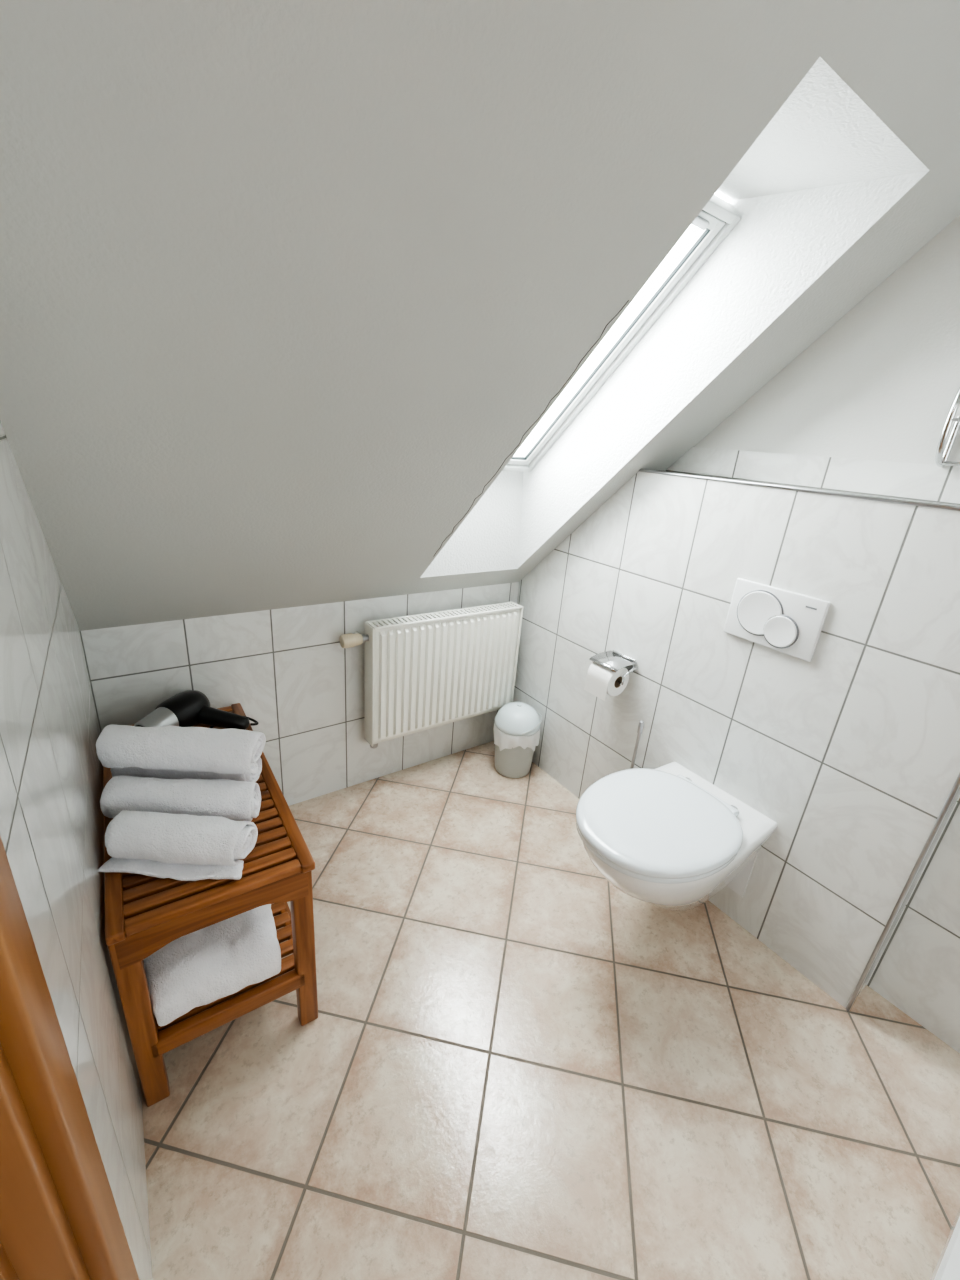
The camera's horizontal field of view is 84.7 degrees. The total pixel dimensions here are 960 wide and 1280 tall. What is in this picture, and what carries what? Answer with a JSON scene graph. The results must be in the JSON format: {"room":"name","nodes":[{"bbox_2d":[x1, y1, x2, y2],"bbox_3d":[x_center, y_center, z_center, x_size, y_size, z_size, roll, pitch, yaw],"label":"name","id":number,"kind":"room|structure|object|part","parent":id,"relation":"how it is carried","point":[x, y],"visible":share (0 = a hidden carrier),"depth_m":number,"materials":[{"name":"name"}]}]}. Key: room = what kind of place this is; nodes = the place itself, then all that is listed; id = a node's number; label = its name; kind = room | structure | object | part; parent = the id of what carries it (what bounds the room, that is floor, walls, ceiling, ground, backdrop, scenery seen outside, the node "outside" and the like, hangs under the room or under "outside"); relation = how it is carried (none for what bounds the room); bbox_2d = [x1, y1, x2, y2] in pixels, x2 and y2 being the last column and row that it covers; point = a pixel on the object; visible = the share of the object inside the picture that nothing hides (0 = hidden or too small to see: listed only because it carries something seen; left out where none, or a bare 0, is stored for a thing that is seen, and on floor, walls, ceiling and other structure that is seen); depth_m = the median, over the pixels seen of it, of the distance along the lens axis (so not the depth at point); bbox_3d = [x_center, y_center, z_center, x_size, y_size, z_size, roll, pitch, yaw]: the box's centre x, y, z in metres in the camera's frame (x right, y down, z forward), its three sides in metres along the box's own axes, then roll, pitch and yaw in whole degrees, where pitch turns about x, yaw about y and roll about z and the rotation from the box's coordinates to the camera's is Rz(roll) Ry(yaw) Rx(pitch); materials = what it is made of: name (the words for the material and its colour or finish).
{"room":"bathroom","nodes":[
{"label":"bathroom","id":0,"kind":"room"},
{"bbox_2d":[0,421,152,1279],"bbox_3d":[-0.112,0.151,-0.025,0.001,2.400,3.390,-9,25,-33],"label":"wall","id":1,"kind":"structure","parent":0,"point":[52,784],"depth_m":0.76,"materials":[{"name":"tile"}]},
{"bbox_2d":[0,1242,18,1279],"bbox_3d":[-0.394,0.207,0.323,0.020,2.000,0.020,-9,25,-33],"label":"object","id":2,"kind":"object","parent":1,"relation":"attached to","point":[7,1272],"visible":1,"depth_m":0.46,"materials":[{"name":"brown wood"}]},
{"bbox_2d":[0,835,138,1279],"bbox_3d":[-0.442,0.191,0.356,0.170,2.000,0.100,-9,25,-33],"label":"door frame","id":3,"kind":"structure","parent":1,"relation":"attached to","point":[32,1041],"depth_m":0.47,"materials":[{"name":"brown wood"}]},
{"bbox_2d":[80,582,518,805],"bbox_3d":[-0.474,0.213,1.968,1.768,0.793,0.001,-10,26,-34],"label":"wall","id":4,"kind":"structure","parent":0,"point":[289,671],"depth_m":1.81,"materials":[{"name":"tile"}]},
{"bbox_2d":[340,602,522,748],"bbox_3d":[-0.181,0.135,2.079,0.763,0.506,0.112,-10,26,-34],"label":"radiator","id":5,"kind":"object","parent":4,"relation":"attached to","point":[425,671],"visible":1,"depth_m":2.02,"materials":[{"name":"white metal"}]},
{"bbox_2d":[366,602,521,629],"bbox_3d":[-0.113,-0.097,2.004,0.655,0.010,0.074,-10,26,-34],"label":"grille","id":6,"kind":"object","parent":5,"relation":"attached to","point":[477,612],"depth_m":1.98,"materials":[{"name":"white metal"}]},
{"bbox_2d":[0,0,959,630],"bbox_3d":[0.103,-0.605,0.912,1.768,1.637,1.705,-10,26,-34],"label":"ceiling","id":7,"kind":"structure","parent":0,"point":[285,286],"depth_m":0.76,"materials":[{"name":"paint"}]},
{"bbox_2d":[433,300,628,556],"bbox_3d":[0.062,-0.460,1.366,0.011,0.644,0.671,-10,26,-34],"label":"plaster","id":8,"kind":"object","parent":7,"relation":"attached to","point":[628,300],"visible":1,"depth_m":1.22,"materials":[{"name":"grey paint"}]},
{"bbox_2d":[420,57,928,577],"bbox_3d":[0.301,-0.567,1.411,0.442,1.047,1.066,-10,26,-34],"label":"skylight","id":9,"kind":"object","parent":7,"relation":"attached to","point":[825,168],"visible":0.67,"depth_m":1.27,"materials":[{"name":"white paint"}]},
{"bbox_2d":[502,464,528,471],"bbox_3d":[0.003,-0.618,1.831,0.404,0.048,0.047,-10,26,-34],"label":"frame","id":10,"kind":"object","parent":9,"relation":"attached to","point":[508,467],"visible":0.22,"depth_m":1.90,"materials":[{"name":"white plastic"}]},
{"bbox_2d":[508,210,724,464],"bbox_3d":[0.220,-0.801,1.486,0.371,0.626,0.650,-10,26,-34],"label":"window","id":11,"kind":"structure","parent":9,"relation":"in","point":[709,237],"depth_m":1.48,"materials":[{"name":"white plastic"}]},
{"bbox_3d":[0.014,-0.631,1.811,0.348,0.044,0.043,-10,26,-34],"label":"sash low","id":12,"kind":"part","parent":11,"relation":"part of","materials":[{"name":"white plastic"}]},
{"bbox_2d":[511,456,525,459],"bbox_3d":[0.024,-0.627,1.798,0.342,0.010,0.010,-10,26,-34],"label":"low gasket","id":13,"kind":"object","parent":11,"relation":"on","point":[513,457],"visible":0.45,"depth_m":1.88,"materials":[{"name":"grey rubber"}]},
{"bbox_2d":[525,229,709,459],"bbox_3d":[0.355,-0.816,1.574,0.004,0.574,0.598,-10,26,-34],"label":"gasket","id":14,"kind":"object","parent":11,"relation":"attached to","point":[706,231],"visible":0.99,"depth_m":1.48,"materials":[{"name":"grey rubber"}]},
{"bbox_2d":[692,216,708,229],"bbox_3d":[0.417,-0.937,1.144,0.260,0.018,0.018,-10,26,-34],"label":"handle bar","id":15,"kind":"object","parent":11,"relation":"attached to","point":[699,222],"visible":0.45,"depth_m":1.20,"materials":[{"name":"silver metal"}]},
{"bbox_3d":[0.408,-0.968,1.149,0.348,0.044,0.043,-10,26,-34],"label":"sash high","id":16,"kind":"part","parent":11,"relation":"part of","materials":[{"name":"white plastic"}]},
{"bbox_2d":[527,202,740,471],"bbox_3d":[0.384,-0.828,1.597,0.020,0.667,0.692,-10,26,-34],"label":"frame","id":17,"kind":"object","parent":9,"relation":"attached to","point":[726,229],"visible":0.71,"depth_m":1.47,"materials":[{"name":"white plastic"}]},
{"bbox_2d":[703,194,736,223],"bbox_3d":[0.421,-0.975,1.128,0.404,0.048,0.047,-10,26,-34],"label":"frame","id":18,"kind":"object","parent":9,"relation":"attached to","point":[718,207],"visible":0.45,"depth_m":1.20,"materials":[{"name":"white plastic"}]},
{"bbox_2d":[141,741,959,1279],"bbox_3d":[0.015,1.226,0.559,2.888,0.001,3.388,-10,26,-34],"label":"floor","id":19,"kind":"structure","parent":0,"point":[515,1063],"depth_m":1.17,"materials":[{"name":"tile"}]},
{"bbox_2d":[103,703,317,1106],"bbox_3d":[-0.723,0.583,1.380,0.361,0.489,0.771,-9,25,-33],"label":"slatted bench","id":20,"kind":"object","parent":19,"relation":"on","point":[144,914],"visible":0.45,"depth_m":1.06,"materials":[{"name":"brown wood"}]},
{"bbox_3d":[-0.843,0.388,1.206,0.028,0.020,0.771,-9,25,-33],"label":"rail","id":21,"kind":"part","parent":20,"relation":"part of","materials":[{"name":"brown wood"}]},
{"bbox_3d":[-0.658,0.738,1.022,0.042,0.469,0.032,-9,25,-33],"label":"leg","id":22,"kind":"part","parent":20,"relation":"part of","materials":[{"name":"brown wood"}]},
{"bbox_2d":[98,810,257,880],"bbox_3d":[-0.602,0.404,1.054,0.283,0.099,0.106,5,21,-1],"label":"rolled towel","id":23,"kind":"object","parent":20,"relation":"on","point":[182,847],"visible":1,"depth_m":1.03,"materials":[{"name":"white fabric"}]},
{"bbox_2d":[100,775,260,821],"bbox_3d":[-0.652,0.355,1.169,0.321,0.098,0.098,3,21,-4],"label":"rolled towel","id":24,"kind":"object","parent":23,"relation":"on","point":[234,800],"visible":0.94,"depth_m":1.13,"materials":[{"name":"white fabric"}]},
{"bbox_2d":[111,758,261,781],"bbox_3d":[-0.708,0.306,1.277,0.336,0.094,0.099,3,21,-4],"label":"rolled towel","id":25,"kind":"object","parent":24,"relation":"on","point":[131,771],"visible":0.23,"depth_m":1.23,"materials":[{"name":"white fabric"}]},
{"bbox_2d":[96,724,265,773],"bbox_3d":[-0.672,0.249,1.196,0.343,0.102,0.105,3,21,-4],"label":"rolled towel","id":26,"kind":"object","parent":25,"relation":"on","point":[184,749],"visible":1,"depth_m":1.16,"materials":[{"name":"white fabric"}]},
{"bbox_2d":[134,690,258,729],"bbox_3d":[-0.793,0.221,1.482,0.238,0.101,0.243,10,22,14],"label":"hair dryer","id":27,"kind":"object","parent":20,"relation":"on","point":[188,708],"visible":0.73,"depth_m":1.49,"materials":[{"name":"black plastic"}]},
{"bbox_3d":[-0.755,0.227,1.528,0.169,0.054,0.055,14,21,-2],"label":"handle","id":28,"kind":"part","parent":27,"relation":"part of","materials":[{"name":"black plastic"}]},
{"bbox_3d":[-0.761,0.248,1.528,0.210,0.017,0.093,-10,26,-34],"label":"cord","id":29,"kind":"part","parent":27,"relation":"part of","materials":[{"name":"black plastic"}]},
{"bbox_2d":[143,904,280,1025],"bbox_3d":[-0.605,0.672,1.192,0.266,0.124,0.293,-9,25,-31],"label":"folded towel","id":30,"kind":"object","parent":20,"relation":"on","point":[204,966],"visible":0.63,"depth_m":1.10,"materials":[{"name":"white fabric"}]},
{"bbox_3d":[-0.531,0.792,1.132,0.305,0.042,0.022,-9,25,-33],"label":"shelf rail","id":31,"kind":"part","parent":20,"relation":"part of","materials":[{"name":"brown wood"}]},
{"bbox_3d":[-0.566,0.342,1.385,0.028,0.020,0.771,-9,25,-33],"label":"rail","id":32,"kind":"part","parent":20,"relation":"part of","materials":[{"name":"brown wood"}]},
{"bbox_3d":[-0.602,0.644,1.495,0.022,0.036,0.695,-9,25,-33],"label":"shelf rail","id":33,"kind":"part","parent":20,"relation":"part of","materials":[{"name":"brown wood"}]},
{"bbox_3d":[-0.397,0.694,1.191,0.042,0.469,0.032,-9,25,-33],"label":"leg","id":34,"kind":"part","parent":20,"relation":"part of","materials":[{"name":"brown wood"}]},
{"bbox_2d":[493,702,541,777],"bbox_3d":[0.154,0.413,2.248,0.198,0.317,0.198,6,21,3],"label":"waste bin","id":35,"kind":"object","parent":19,"relation":"on","point":[517,725],"visible":1,"depth_m":2.18,"materials":[{"name":"grey plastic"}]},
{"bbox_3d":[0.161,0.314,2.209,0.194,0.089,0.194,6,21,3],"label":"lid","id":36,"kind":"part","parent":35,"relation":"part of","materials":[{"name":"white plastic"}]},
{"bbox_3d":[0.218,0.337,2.213,0.081,0.034,0.197,6,21,3],"label":"handle","id":37,"kind":"part","parent":35,"relation":"part of","materials":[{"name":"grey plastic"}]},
{"bbox_2d":[930,1208,959,1279],"bbox_3d":[1.199,1.239,0.725,0.660,0.042,0.840,-10,26,-34],"label":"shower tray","id":38,"kind":"object","parent":19,"relation":"on","point":[947,1267],"visible":1,"depth_m":0.94,"materials":[{"name":"white ceramic"}]},
{"bbox_2d":[513,470,959,1007],"bbox_3d":[0.646,0.121,1.772,0.134,1.281,1.514,-10,26,-34],"label":"wall","id":39,"kind":"structure","parent":0,"point":[852,750],"depth_m":1.44,"materials":[{"name":"tile"}]},
{"bbox_2d":[584,650,637,700],"bbox_3d":[0.452,0.122,1.824,0.124,0.130,0.128,-10,26,-34],"label":"toilet roll holder","id":40,"kind":"object","parent":39,"relation":"attached to","point":[609,671],"visible":1,"depth_m":1.80,"materials":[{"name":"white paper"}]},
{"bbox_3d":[0.501,0.075,1.846,0.006,0.050,0.100,-10,26,-34],"label":"plate","id":41,"kind":"part","parent":40,"relation":"part of","materials":[{"name":"silver metal"}]},
{"bbox_3d":[0.476,0.105,1.825,0.070,0.054,0.114,-10,26,-34],"label":"arm","id":42,"kind":"part","parent":40,"relation":"part of","materials":[{"name":"silver metal"}]},
{"bbox_2d":[630,721,643,768],"bbox_3d":[0.524,0.456,1.815,0.115,0.408,0.100,-10,26,-34],"label":"toilet brush","id":43,"kind":"object","parent":39,"relation":"attached to","point":[641,723],"visible":0.16,"depth_m":1.76,"materials":[{"name":"white plastic"}]},
{"bbox_2d":[576,762,776,910],"bbox_3d":[0.499,0.619,1.499,0.558,0.358,0.388,-10,26,-34],"label":"toilet","id":44,"kind":"object","parent":39,"relation":"attached to","point":[666,837],"visible":1,"depth_m":1.37,"materials":[{"name":"white ceramic"}]},
{"bbox_3d":[0.467,0.495,1.418,0.443,0.018,0.382,-10,26,-34],"label":"seat","id":45,"kind":"part","parent":44,"relation":"part of","materials":[{"name":"white plastic"}]},
{"bbox_3d":[0.468,0.473,1.409,0.450,0.026,0.388,-10,26,-34],"label":"lid","id":46,"kind":"part","parent":44,"relation":"part of","materials":[{"name":"white plastic"}]},
{"bbox_2d":[724,578,829,661],"bbox_3d":[0.775,-0.058,1.399,0.020,0.160,0.240,-10,26,-34],"label":"flush plate","id":47,"kind":"object","parent":39,"relation":"attached to","point":[784,621],"visible":1,"depth_m":1.38,"materials":[{"name":"white plastic"}]},
{"bbox_2d":[639,469,959,510],"bbox_3d":[0.792,-0.373,1.307,0.008,0.009,0.995,-10,26,-34],"label":"trim","id":48,"kind":"structure","parent":39,"relation":"attached to","point":[866,497],"depth_m":1.27,"materials":[{"name":"silver metal"}]},
{"bbox_2d":[846,773,959,1010],"bbox_3d":[1.027,0.386,1.169,0.012,1.281,0.009,-10,26,-34],"label":"trim","id":49,"kind":"structure","parent":39,"relation":"attached to","point":[956,785],"depth_m":1.24,"materials":[{"name":"silver metal"}]},
{"bbox_2d":[666,215,959,1052],"bbox_3d":[1.273,-0.096,0.914,0.007,2.400,3.368,-10,26,-34],"label":"wall","id":50,"kind":"structure","parent":0,"point":[865,407],"depth_m":1.30,"materials":[{"name":"white paint"}]},
{"bbox_2d":[935,387,959,466],"bbox_3d":[1.106,-0.456,1.004,0.076,0.268,0.313,-10,26,-34],"label":"wire shelf","id":51,"kind":"object","parent":50,"relation":"attached to","point":[942,452],"visible":1,"depth_m":1.14,"materials":[{"name":"silver metal"}]},
{"bbox_3d":[1.102,-0.341,1.052,0.008,0.008,0.300,-10,26,-34],"label":"rail","id":52,"kind":"part","parent":51,"relation":"part of","materials":[{"name":"silver metal"}]},
{"bbox_3d":[1.077,-0.414,1.000,0.008,0.008,0.300,-10,26,-34],"label":"rail","id":53,"kind":"part","parent":51,"relation":"part of","materials":[{"name":"silver metal"}]}
]}

